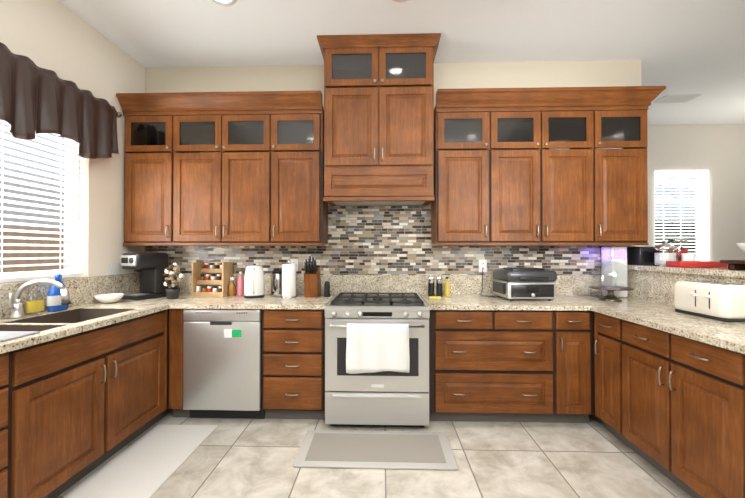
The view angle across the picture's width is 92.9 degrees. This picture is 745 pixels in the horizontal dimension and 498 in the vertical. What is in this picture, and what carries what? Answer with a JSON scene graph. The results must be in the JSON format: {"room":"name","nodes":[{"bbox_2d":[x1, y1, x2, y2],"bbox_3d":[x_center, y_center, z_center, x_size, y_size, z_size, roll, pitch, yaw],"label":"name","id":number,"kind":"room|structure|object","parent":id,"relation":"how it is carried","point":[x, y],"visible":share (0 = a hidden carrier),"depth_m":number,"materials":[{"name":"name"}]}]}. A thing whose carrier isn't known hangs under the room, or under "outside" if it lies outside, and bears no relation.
{"room":"kitchen","nodes":[
{"label":"kitchen","id":0,"kind":"room"},
{"bbox_2d":[0,0,144,276],"bbox_3d":[-2.328,-0.218,0.097,0.150,3.050,6.500,0,0,2],"label":"wall","id":1,"kind":"structure","parent":0,"point":[62,41],"depth_m":2.73,"materials":[{"name":"beige paint"}]},
{"bbox_2d":[0,120,84,282],"bbox_3d":[-2.271,-0.393,2.116,0.142,1.205,1.195,0,0,2],"label":"window","id":2,"kind":"structure","parent":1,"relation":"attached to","point":[71,214],"depth_m":2.42,"materials":[{"name":"white plastic"}]},
{"bbox_2d":[110,263,120,274],"bbox_3d":[-2.162,0.181,2.975,0.009,0.116,0.120,0,0,2],"label":"switch plate","id":3,"kind":"object","parent":1,"relation":"attached to","point":[115,268],"visible":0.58,"depth_m":2.97,"materials":[{"name":"white plastic"}]},
{"bbox_2d":[57,410,691,497],"bbox_3d":[1.367,1.363,0.848,7.790,0.100,8.450,0,0,2],"label":"floor","id":4,"kind":"structure","parent":0,"point":[256,458],"depth_m":2.13,"materials":[{"name":"tile"}]},
{"bbox_2d":[0,349,19,497],"bbox_3d":[-1.903,0.881,1.420,0.614,0.872,0.309,0,0,2],"label":"base cabinet","id":5,"kind":"object","parent":4,"relation":"on","point":[9,361],"depth_m":1.58,"materials":[{"name":"brown wood"}]},
{"bbox_2d":[20,309,171,497],"bbox_3d":[-1.882,0.888,2.138,0.614,0.872,1.128,0,0,2],"label":"base cabinet","id":6,"kind":"object","parent":4,"relation":"on","point":[75,408],"depth_m":1.97,"materials":[{"name":"brown wood"}]},
{"bbox_2d":[0,273,171,353],"bbox_3d":[-1.956,0.327,1.707,0.795,0.237,3.150,0,0,2],"label":"countertop","id":7,"kind":"structure","parent":6,"relation":"on","point":[81,290],"depth_m":2.34,"materials":[{"name":"stone"}]},
{"bbox_2d":[0,331,39,341],"bbox_3d":[-1.861,0.404,1.498,0.480,0.007,0.460,0,0,2],"label":"drying mat","id":8,"kind":"object","parent":7,"relation":"on","point":[7,335],"visible":1,"depth_m":1.66,"materials":[{"name":"white fabric"}]},
{"bbox_2d":[25,287,43,315],"bbox_3d":[-2.114,0.329,2.217,0.062,0.170,0.100,0,0,2],"label":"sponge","id":9,"kind":"object","parent":7,"relation":"on","point":[37,305],"visible":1,"depth_m":2.20,"materials":[{"name":"yellow plastic"}]},
{"bbox_2d":[9,279,70,318],"bbox_3d":[-2.011,0.299,2.122,0.290,0.228,0.175,0,0,2],"label":"faucet","id":10,"kind":"object","parent":7,"relation":"on","point":[16,309],"visible":1,"depth_m":2.12,"materials":[{"name":"silver metal"}]},
{"bbox_2d":[46,274,68,311],"bbox_3d":[-2.107,0.292,2.372,0.077,0.247,0.148,0,0,2],"label":"soap bottle","id":11,"kind":"object","parent":7,"relation":"on","point":[53,302],"visible":0.67,"depth_m":2.33,"materials":[{"name":"blue plastic"}]},
{"bbox_2d":[0,309,133,330],"bbox_3d":[-1.852,0.536,2.032,0.421,0.240,0.876,0,0,2],"label":"sink","id":12,"kind":"object","parent":7,"relation":"in","point":[76,315],"visible":0.06,"depth_m":2.31,"materials":[{"name":"brown metal"}]},
{"bbox_2d":[93,293,123,302],"bbox_3d":[-2.034,0.387,2.734,0.196,0.062,0.196,0,0,2],"label":"bowl","id":13,"kind":"object","parent":7,"relation":"on","point":[109,298],"visible":1,"depth_m":2.69,"materials":[{"name":"white ceramic"}]},
{"bbox_2d":[63,424,217,497],"bbox_3d":[-1.415,1.313,1.527,0.459,0.012,2.240,0,0,2],"label":"runner rug","id":14,"kind":"object","parent":4,"relation":"on","point":[150,463],"visible":0.98,"depth_m":2.15,"materials":[{"name":"beige fabric"}]},
{"bbox_2d":[172,309,187,416],"bbox_3d":[-1.856,0.895,2.993,0.614,0.872,0.657,0,0,2],"label":"base cabinet","id":15,"kind":"object","parent":4,"relation":"on","point":[177,314],"depth_m":2.70,"materials":[{"name":"brown wood"}]},
{"bbox_2d":[183,309,264,418],"bbox_3d":[-1.135,0.897,2.962,0.592,0.868,0.581,0,0,2],"label":"dishwasher","id":16,"kind":"object","parent":4,"relation":"on","point":[222,363],"visible":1,"depth_m":2.68,"materials":[{"name":"grey metal"}]},
{"bbox_2d":[262,309,324,418],"bbox_3d":[-0.588,0.895,2.977,0.495,0.872,0.616,0,0,2],"label":"base cabinet","id":17,"kind":"object","parent":4,"relation":"on","point":[293,340],"depth_m":2.67,"materials":[{"name":"brown wood"}]},
{"bbox_2d":[293,430,457,469],"bbox_3d":[0.021,1.317,2.335,0.997,0.017,0.430,0,0,2],"label":"mat","id":18,"kind":"object","parent":4,"relation":"on","point":[377,450],"visible":0.98,"depth_m":2.29,"materials":[{"name":"grey fabric"}]},
{"bbox_2d":[325,292,429,426],"bbox_3d":[0.041,0.863,2.876,0.762,0.935,0.725,0,0,2],"label":"range","id":19,"kind":"object","parent":4,"relation":"on","point":[389,399],"visible":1,"depth_m":2.57,"materials":[{"name":"silver metal"}]},
{"bbox_2d":[346,323,409,373],"bbox_3d":[0.037,0.709,2.518,0.450,0.349,0.049,0,0,2],"label":"towel","id":20,"kind":"object","parent":19,"relation":"hanging from","point":[372,348],"visible":1,"depth_m":2.50,"materials":[{"name":"white fabric"}]},
{"bbox_2d":[429,310,555,422],"bbox_3d":[0.892,0.894,2.932,0.927,0.872,0.616,0,0,2],"label":"base cabinet","id":21,"kind":"object","parent":4,"relation":"on","point":[485,365],"depth_m":2.63,"materials":[{"name":"brown wood"}]},
{"bbox_2d":[172,275,591,310],"bbox_3d":[0.042,0.318,2.947,4.413,0.275,0.648,0,0,2],"label":"countertop","id":22,"kind":"structure","parent":21,"relation":"on","point":[573,292],"depth_m":3.19,"materials":[{"name":"stone"}]},
{"bbox_2d":[121,253,168,299],"bbox_3d":[-1.938,0.228,3.011,0.210,0.385,0.317,0,-1,20],"label":"coffee maker","id":23,"kind":"object","parent":22,"relation":"on","point":[150,267],"visible":0.88,"depth_m":3.00,"materials":[{"name":"black plastic"}]},
{"bbox_2d":[163,263,183,298],"bbox_3d":[-1.662,0.270,2.970,0.176,0.300,0.167,0,0,2],"label":"potted plant","id":24,"kind":"object","parent":22,"relation":"on","point":[173,292],"visible":1,"depth_m":2.94,"materials":[{"name":"grey plant"}]},
{"bbox_2d":[192,262,232,296],"bbox_3d":[-1.435,0.272,3.185,0.280,0.300,0.205,0,0,2],"label":"spice rack","id":25,"kind":"object","parent":22,"relation":"on","point":[210,279],"visible":1,"depth_m":3.15,"materials":[{"name":"brown wood"}]},
{"bbox_2d":[228,277,235,295],"bbox_3d":[-1.253,0.339,3.151,0.064,0.165,0.062,0,0,2],"label":"bottle","id":26,"kind":"object","parent":22,"relation":"on","point":[231,288],"visible":1,"depth_m":3.13,"materials":[{"name":"brown"}]},
{"bbox_2d":[237,271,243,295],"bbox_3d":[-1.185,0.315,3.180,0.060,0.215,0.058,0,0,2],"label":"bottle","id":27,"kind":"object","parent":22,"relation":"on","point":[240,286],"visible":0.96,"depth_m":3.16,"materials":[{"name":"pink plastic"}]},
{"bbox_2d":[244,263,264,297],"bbox_3d":[-1.024,0.275,3.050,0.176,0.292,0.251,0,0,2],"label":"kettle","id":28,"kind":"object","parent":22,"relation":"on","point":[254,284],"visible":1,"depth_m":3.00,"materials":[{"name":"white plastic"}]},
{"bbox_2d":[270,268,281,295],"bbox_3d":[-0.858,0.299,3.170,0.124,0.246,0.175,0,0,2],"label":"kettle","id":29,"kind":"object","parent":22,"relation":"on","point":[276,282],"visible":0.9,"depth_m":3.14,"materials":[{"name":"silver metal"}]},
{"bbox_2d":[281,260,296,297],"bbox_3d":[-0.721,0.261,3.061,0.144,0.321,0.144,0,0,2],"label":"paper towel","id":30,"kind":"object","parent":22,"relation":"on","point":[288,280],"visible":1,"depth_m":3.01,"materials":[{"name":"white paper"}]},
{"bbox_2d":[304,256,320,297],"bbox_3d":[-0.527,0.243,3.095,0.115,0.356,0.240,0,0,2],"label":"knife block","id":31,"kind":"object","parent":22,"relation":"on","point":[312,283],"visible":1,"depth_m":3.03,"materials":[{"name":"brown wood"}]},
{"bbox_2d":[324,281,330,296],"bbox_3d":[-0.397,0.353,3.096,0.060,0.137,0.060,0,0,2],"label":"pepper mill","id":32,"kind":"object","parent":22,"relation":"on","point":[326,288],"visible":1,"depth_m":3.08,"materials":[{"name":"black plastic"}]},
{"bbox_2d":[428,276,434,296],"bbox_3d":[0.513,0.333,3.089,0.058,0.176,0.058,0,0,2],"label":"grinder","id":33,"kind":"object","parent":22,"relation":"on","point":[431,280],"visible":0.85,"depth_m":3.06,"materials":[{"name":"clear glass"}]},
{"bbox_2d":[429,296,441,298],"bbox_3d":[0.524,0.411,2.958,0.100,0.018,0.060,0,0,2],"label":"sponge","id":34,"kind":"object","parent":22,"relation":"on","point":[435,297],"visible":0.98,"depth_m":2.93,"materials":[{"name":"yellow"}]},
{"bbox_2d":[436,276,442,296],"bbox_3d":[0.583,0.333,3.087,0.058,0.176,0.058,0,0,2],"label":"grinder","id":35,"kind":"object","parent":22,"relation":"on","point":[439,287],"visible":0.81,"depth_m":3.06,"materials":[{"name":"clear glass"}]},
{"bbox_2d":[444,277,449,295],"bbox_3d":[0.660,0.336,3.134,0.050,0.172,0.049,0,0,2],"label":"oil bottle","id":36,"kind":"object","parent":22,"relation":"on","point":[446,288],"visible":1,"depth_m":3.12,"materials":[{"name":"yellow glass"}]},
{"bbox_2d":[493,267,556,300],"bbox_3d":[1.268,0.292,2.974,0.426,0.257,0.354,0,0,-2],"label":"grill","id":37,"kind":"object","parent":22,"relation":"on","point":[511,283],"visible":1,"depth_m":2.83,"materials":[{"name":"silver metal"}]},
{"bbox_2d":[480,269,493,296],"bbox_3d":[1.012,0.298,3.132,0.091,0.244,0.179,0,0,2],"label":"cord","id":38,"kind":"object","parent":37,"relation":"attached to","point":[482,285],"visible":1,"depth_m":3.21,"materials":[{"name":"black plastic"}]},
{"bbox_2d":[601,246,626,297],"bbox_3d":[2.113,0.201,3.084,0.142,0.440,0.175,0,0,2],"label":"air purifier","id":39,"kind":"object","parent":22,"relation":"on","point":[618,254],"visible":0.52,"depth_m":3.02,"materials":[{"name":"white plastic"}]},
{"bbox_2d":[552,311,595,422],"bbox_3d":[1.504,0.894,2.896,0.299,0.872,0.653,0,0,2],"label":"base cabinet","id":40,"kind":"object","parent":4,"relation":"on","point":[573,332],"depth_m":2.61,"materials":[{"name":"brown wood"}]},
{"bbox_2d":[596,312,615,435],"bbox_3d":[1.927,0.890,2.443,0.614,0.872,0.290,0,0,2],"label":"base cabinet","id":41,"kind":"object","parent":4,"relation":"on","point":[605,324],"depth_m":2.46,"materials":[{"name":"brown wood"}]},
{"bbox_2d":[616,318,739,497],"bbox_3d":[1.911,0.886,1.900,0.614,0.872,0.797,0,0,2],"label":"base cabinet","id":42,"kind":"object","parent":4,"relation":"on","point":[676,394],"depth_m":1.85,"materials":[{"name":"brown wood"}]},
{"bbox_2d":[736,352,744,497],"bbox_3d":[1.885,0.878,1.047,0.614,0.872,0.910,0,0,2],"label":"base cabinet","id":43,"kind":"object","parent":4,"relation":"on","point":[740,358],"depth_m":1.53,"materials":[{"name":"brown wood"}]},
{"bbox_2d":[592,269,744,353],"bbox_3d":[1.896,0.309,1.882,0.644,0.275,2.570,0,0,2],"label":"countertop","id":44,"kind":"structure","parent":43,"relation":"on","point":[648,301],"depth_m":2.30,"materials":[{"name":"stone"}]},
{"bbox_2d":[589,257,633,301],"bbox_3d":[1.932,0.241,2.872,0.310,0.357,0.310,0,0,2],"label":"cake stand","id":45,"kind":"object","parent":44,"relation":"on","point":[610,296],"visible":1,"depth_m":2.85,"materials":[{"name":"clear glass"}]},
{"bbox_2d":[627,265,744,277],"bbox_3d":[2.430,0.151,1.876,0.511,0.038,2.648,0,0,2],"label":"bar","id":46,"kind":"object","parent":44,"relation":"on","point":[720,271],"visible":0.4,"depth_m":2.45,"materials":[{"name":"stone"}]},
{"bbox_2d":[627,247,659,264],"bbox_3d":[2.328,0.063,3.046,0.170,0.155,0.172,0,0,2],"label":"pot","id":47,"kind":"object","parent":46,"relation":"on","point":[640,255],"visible":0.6,"depth_m":2.96,"materials":[{"name":"black metal"}]},
{"bbox_2d":[653,241,677,265],"bbox_3d":[2.362,0.037,2.856,0.156,0.204,0.154,0,0,2],"label":"pot","id":48,"kind":"object","parent":46,"relation":"on","point":[662,258],"visible":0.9,"depth_m":2.82,"materials":[{"name":"white ceramic"}]},
{"bbox_2d":[668,239,688,260],"bbox_3d":[2.586,0.029,2.999,0.150,0.222,0.150,0,0,2],"label":"candy jar","id":49,"kind":"object","parent":46,"relation":"on","point":[680,250],"visible":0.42,"depth_m":2.95,"materials":[{"name":"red glass"}]},
{"bbox_2d":[681,253,698,260],"bbox_3d":[2.516,0.089,2.800,0.121,0.100,0.089,0,0,2],"label":"mug","id":50,"kind":"object","parent":46,"relation":"on","point":[688,256],"visible":0.52,"depth_m":2.77,"materials":[{"name":"white ceramic"}]},
{"bbox_2d":[666,261,727,266],"bbox_3d":[2.416,0.116,2.643,0.340,0.042,0.140,0,0,2],"label":"tray","id":51,"kind":"object","parent":46,"relation":"on","point":[693,264],"visible":0.88,"depth_m":2.58,"materials":[{"name":"red plastic"}]},
{"bbox_2d":[720,260,744,269],"bbox_3d":[2.324,0.100,1.936,0.240,0.062,0.640,0,0,2],"label":"fruit stand","id":52,"kind":"object","parent":46,"relation":"on","point":[736,264],"visible":1,"depth_m":2.19,"materials":[{"name":"brown wood"}]},
{"bbox_2d":[736,243,744,251],"bbox_3d":[2.379,-0.005,2.105,0.310,0.150,0.310,0,0,2],"label":"fruit bowl","id":53,"kind":"object","parent":52,"relation":"on","point":[741,246],"visible":1,"depth_m":2.16,"materials":[{"name":"white ceramic"}]},
{"bbox_2d":[674,281,744,321],"bbox_3d":[2.052,0.310,2.152,0.217,0.206,0.368,0,0,2],"label":"toaster","id":54,"kind":"object","parent":44,"relation":"on","point":[724,302],"visible":1,"depth_m":2.06,"materials":[{"name":"white plastic"}]},
{"bbox_2d":[144,60,642,274],"bbox_3d":[0.072,-0.191,3.337,4.753,3.050,0.120,0,0,2],"label":"wall","id":55,"kind":"structure","parent":0,"point":[596,73],"depth_m":3.27,"materials":[{"name":"beige paint"}]},
{"bbox_2d":[120,105,171,244],"bbox_3d":[-1.929,-0.629,3.189,0.437,1.165,0.298,0,0,2],"label":"upper cabinet","id":56,"kind":"object","parent":55,"relation":"attached to","point":[148,128],"depth_m":3.04,"materials":[{"name":"brown wood"}]},
{"bbox_2d":[172,105,271,244],"bbox_3d":[-1.288,-0.630,3.169,0.847,1.165,0.298,0,0,2],"label":"upper cabinet","id":57,"kind":"object","parent":55,"relation":"attached to","point":[222,154],"depth_m":3.02,"materials":[{"name":"brown wood"}]},
{"bbox_2d":[272,101,327,244],"bbox_3d":[-0.643,-0.630,3.150,0.444,1.165,0.298,0,0,2],"label":"upper cabinet","id":58,"kind":"object","parent":55,"relation":"attached to","point":[299,217],"depth_m":3.00,"materials":[{"name":"brown wood"}]},
{"bbox_2d":[146,206,602,274],"bbox_3d":[0.052,-0.076,3.271,4.369,0.637,0.008,0,0,2],"label":"backsplash","id":59,"kind":"structure","parent":55,"relation":"attached to","point":[379,240],"depth_m":3.27,"materials":[{"name":"multicoloured tile"}]},
{"bbox_2d":[290,259,297,270],"bbox_3d":[-0.727,0.154,3.284,0.072,0.116,0.008,0,0,2],"label":"outlet","id":60,"kind":"object","parent":59,"relation":"attached to","point":[293,261],"visible":0.42,"depth_m":3.28,"materials":[{"name":"white plastic"}]},
{"bbox_2d":[479,260,486,271],"bbox_3d":[1.008,0.159,3.232,0.072,0.116,0.008,0,0,2],"label":"outlet","id":61,"kind":"object","parent":59,"relation":"attached to","point":[483,264],"visible":1,"depth_m":3.23,"materials":[{"name":"white plastic"}]},
{"bbox_2d":[320,37,435,205],"bbox_3d":[0.056,-1.044,3.080,0.897,1.288,0.403,0,0,2],"label":"upper cabinet","id":62,"kind":"object","parent":55,"relation":"attached to","point":[378,114],"depth_m":2.88,"materials":[{"name":"brown wood"}]},
{"bbox_2d":[431,101,491,244],"bbox_3d":[0.762,-0.630,3.108,0.448,1.165,0.298,0,0,2],"label":"upper cabinet","id":63,"kind":"object","parent":55,"relation":"attached to","point":[461,212],"depth_m":2.96,"materials":[{"name":"brown wood"}]},
{"bbox_2d":[492,101,595,244],"bbox_3d":[1.413,-0.630,3.088,0.854,1.165,0.298,0,0,2],"label":"upper cabinet","id":64,"kind":"object","parent":55,"relation":"attached to","point":[528,166],"depth_m":2.94,"materials":[{"name":"brown wood"}]},
{"bbox_2d":[596,97,651,244],"bbox_3d":[2.060,-0.630,3.069,0.441,1.165,0.298,0,0,2],"label":"upper cabinet","id":65,"kind":"object","parent":55,"relation":"attached to","point":[621,126],"depth_m":2.92,"materials":[{"name":"brown wood"}]},
{"bbox_2d":[58,0,744,124],"bbox_3d":[1.367,-1.787,0.875,7.790,0.100,8.450,0,0,2],"label":"ceiling","id":66,"kind":"structure","parent":0,"point":[678,47],"depth_m":2.82,"materials":[{"name":"white paint"}]},
{"bbox_2d":[212,0,236,5],"bbox_3d":[-1.028,-1.718,2.407,0.194,0.010,0.194,0,0,2],"label":"recessed light","id":67,"kind":"object","parent":66,"relation":"in","point":[226,2],"visible":1,"depth_m":2.47,"materials":[{"name":"white plastic"}]},
{"bbox_2d":[654,94,700,102],"bbox_3d":[3.467,-1.702,4.028,0.360,0.016,0.200,0,0,2],"label":"ceiling vent","id":68,"kind":"object","parent":66,"relation":"in","point":[684,98],"visible":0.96,"depth_m":4.00,"materials":[{"name":"white plastic"}]},
{"bbox_2d":[643,124,744,260],"bbox_3d":[1.566,-0.176,5.007,7.640,3.050,0.150,0,0,2],"label":"wall","id":69,"kind":"structure","parent":0,"point":[716,152],"depth_m":4.83,"materials":[{"name":"white paint"}]},
{"bbox_2d":[655,171,706,260],"bbox_3d":[4.245,-0.362,4.938,0.718,1.418,0.132,0,0,2],"label":"window blind","id":70,"kind":"object","parent":69,"relation":"attached to","point":[698,176],"visible":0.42,"depth_m":4.90,"materials":[{"name":"white plastic"}]},
{"bbox_3d":[-2.150,-1.113,1.870,0.098,0.048,2.140,0,0,2],"label":"curtain rod","id":71,"kind":"object","parent":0,"visible":0},
{"bbox_2d":[0,42,118,158],"bbox_3d":[-2.094,-0.912,1.858,0.084,0.519,2.027,0,0,2],"label":"valance curtain","id":72,"kind":"object","parent":71,"relation":"hanging from","point":[35,99],"visible":1,"depth_m":2.29,"materials":[{"name":"brown fabric"}]},
{"label":"outside","id":73,"kind":"structure","parent":0,"visible":0},
{"bbox_2d":[0,123,63,272],"bbox_3d":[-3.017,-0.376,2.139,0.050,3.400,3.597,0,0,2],"label":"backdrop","id":74,"kind":"structure","parent":73,"point":[22,255],"depth_m":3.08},
{"bbox_2d":[655,178,695,252],"bbox_3d":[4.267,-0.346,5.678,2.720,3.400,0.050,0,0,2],"label":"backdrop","id":75,"kind":"structure","parent":73,"point":[690,245],"depth_m":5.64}
]}

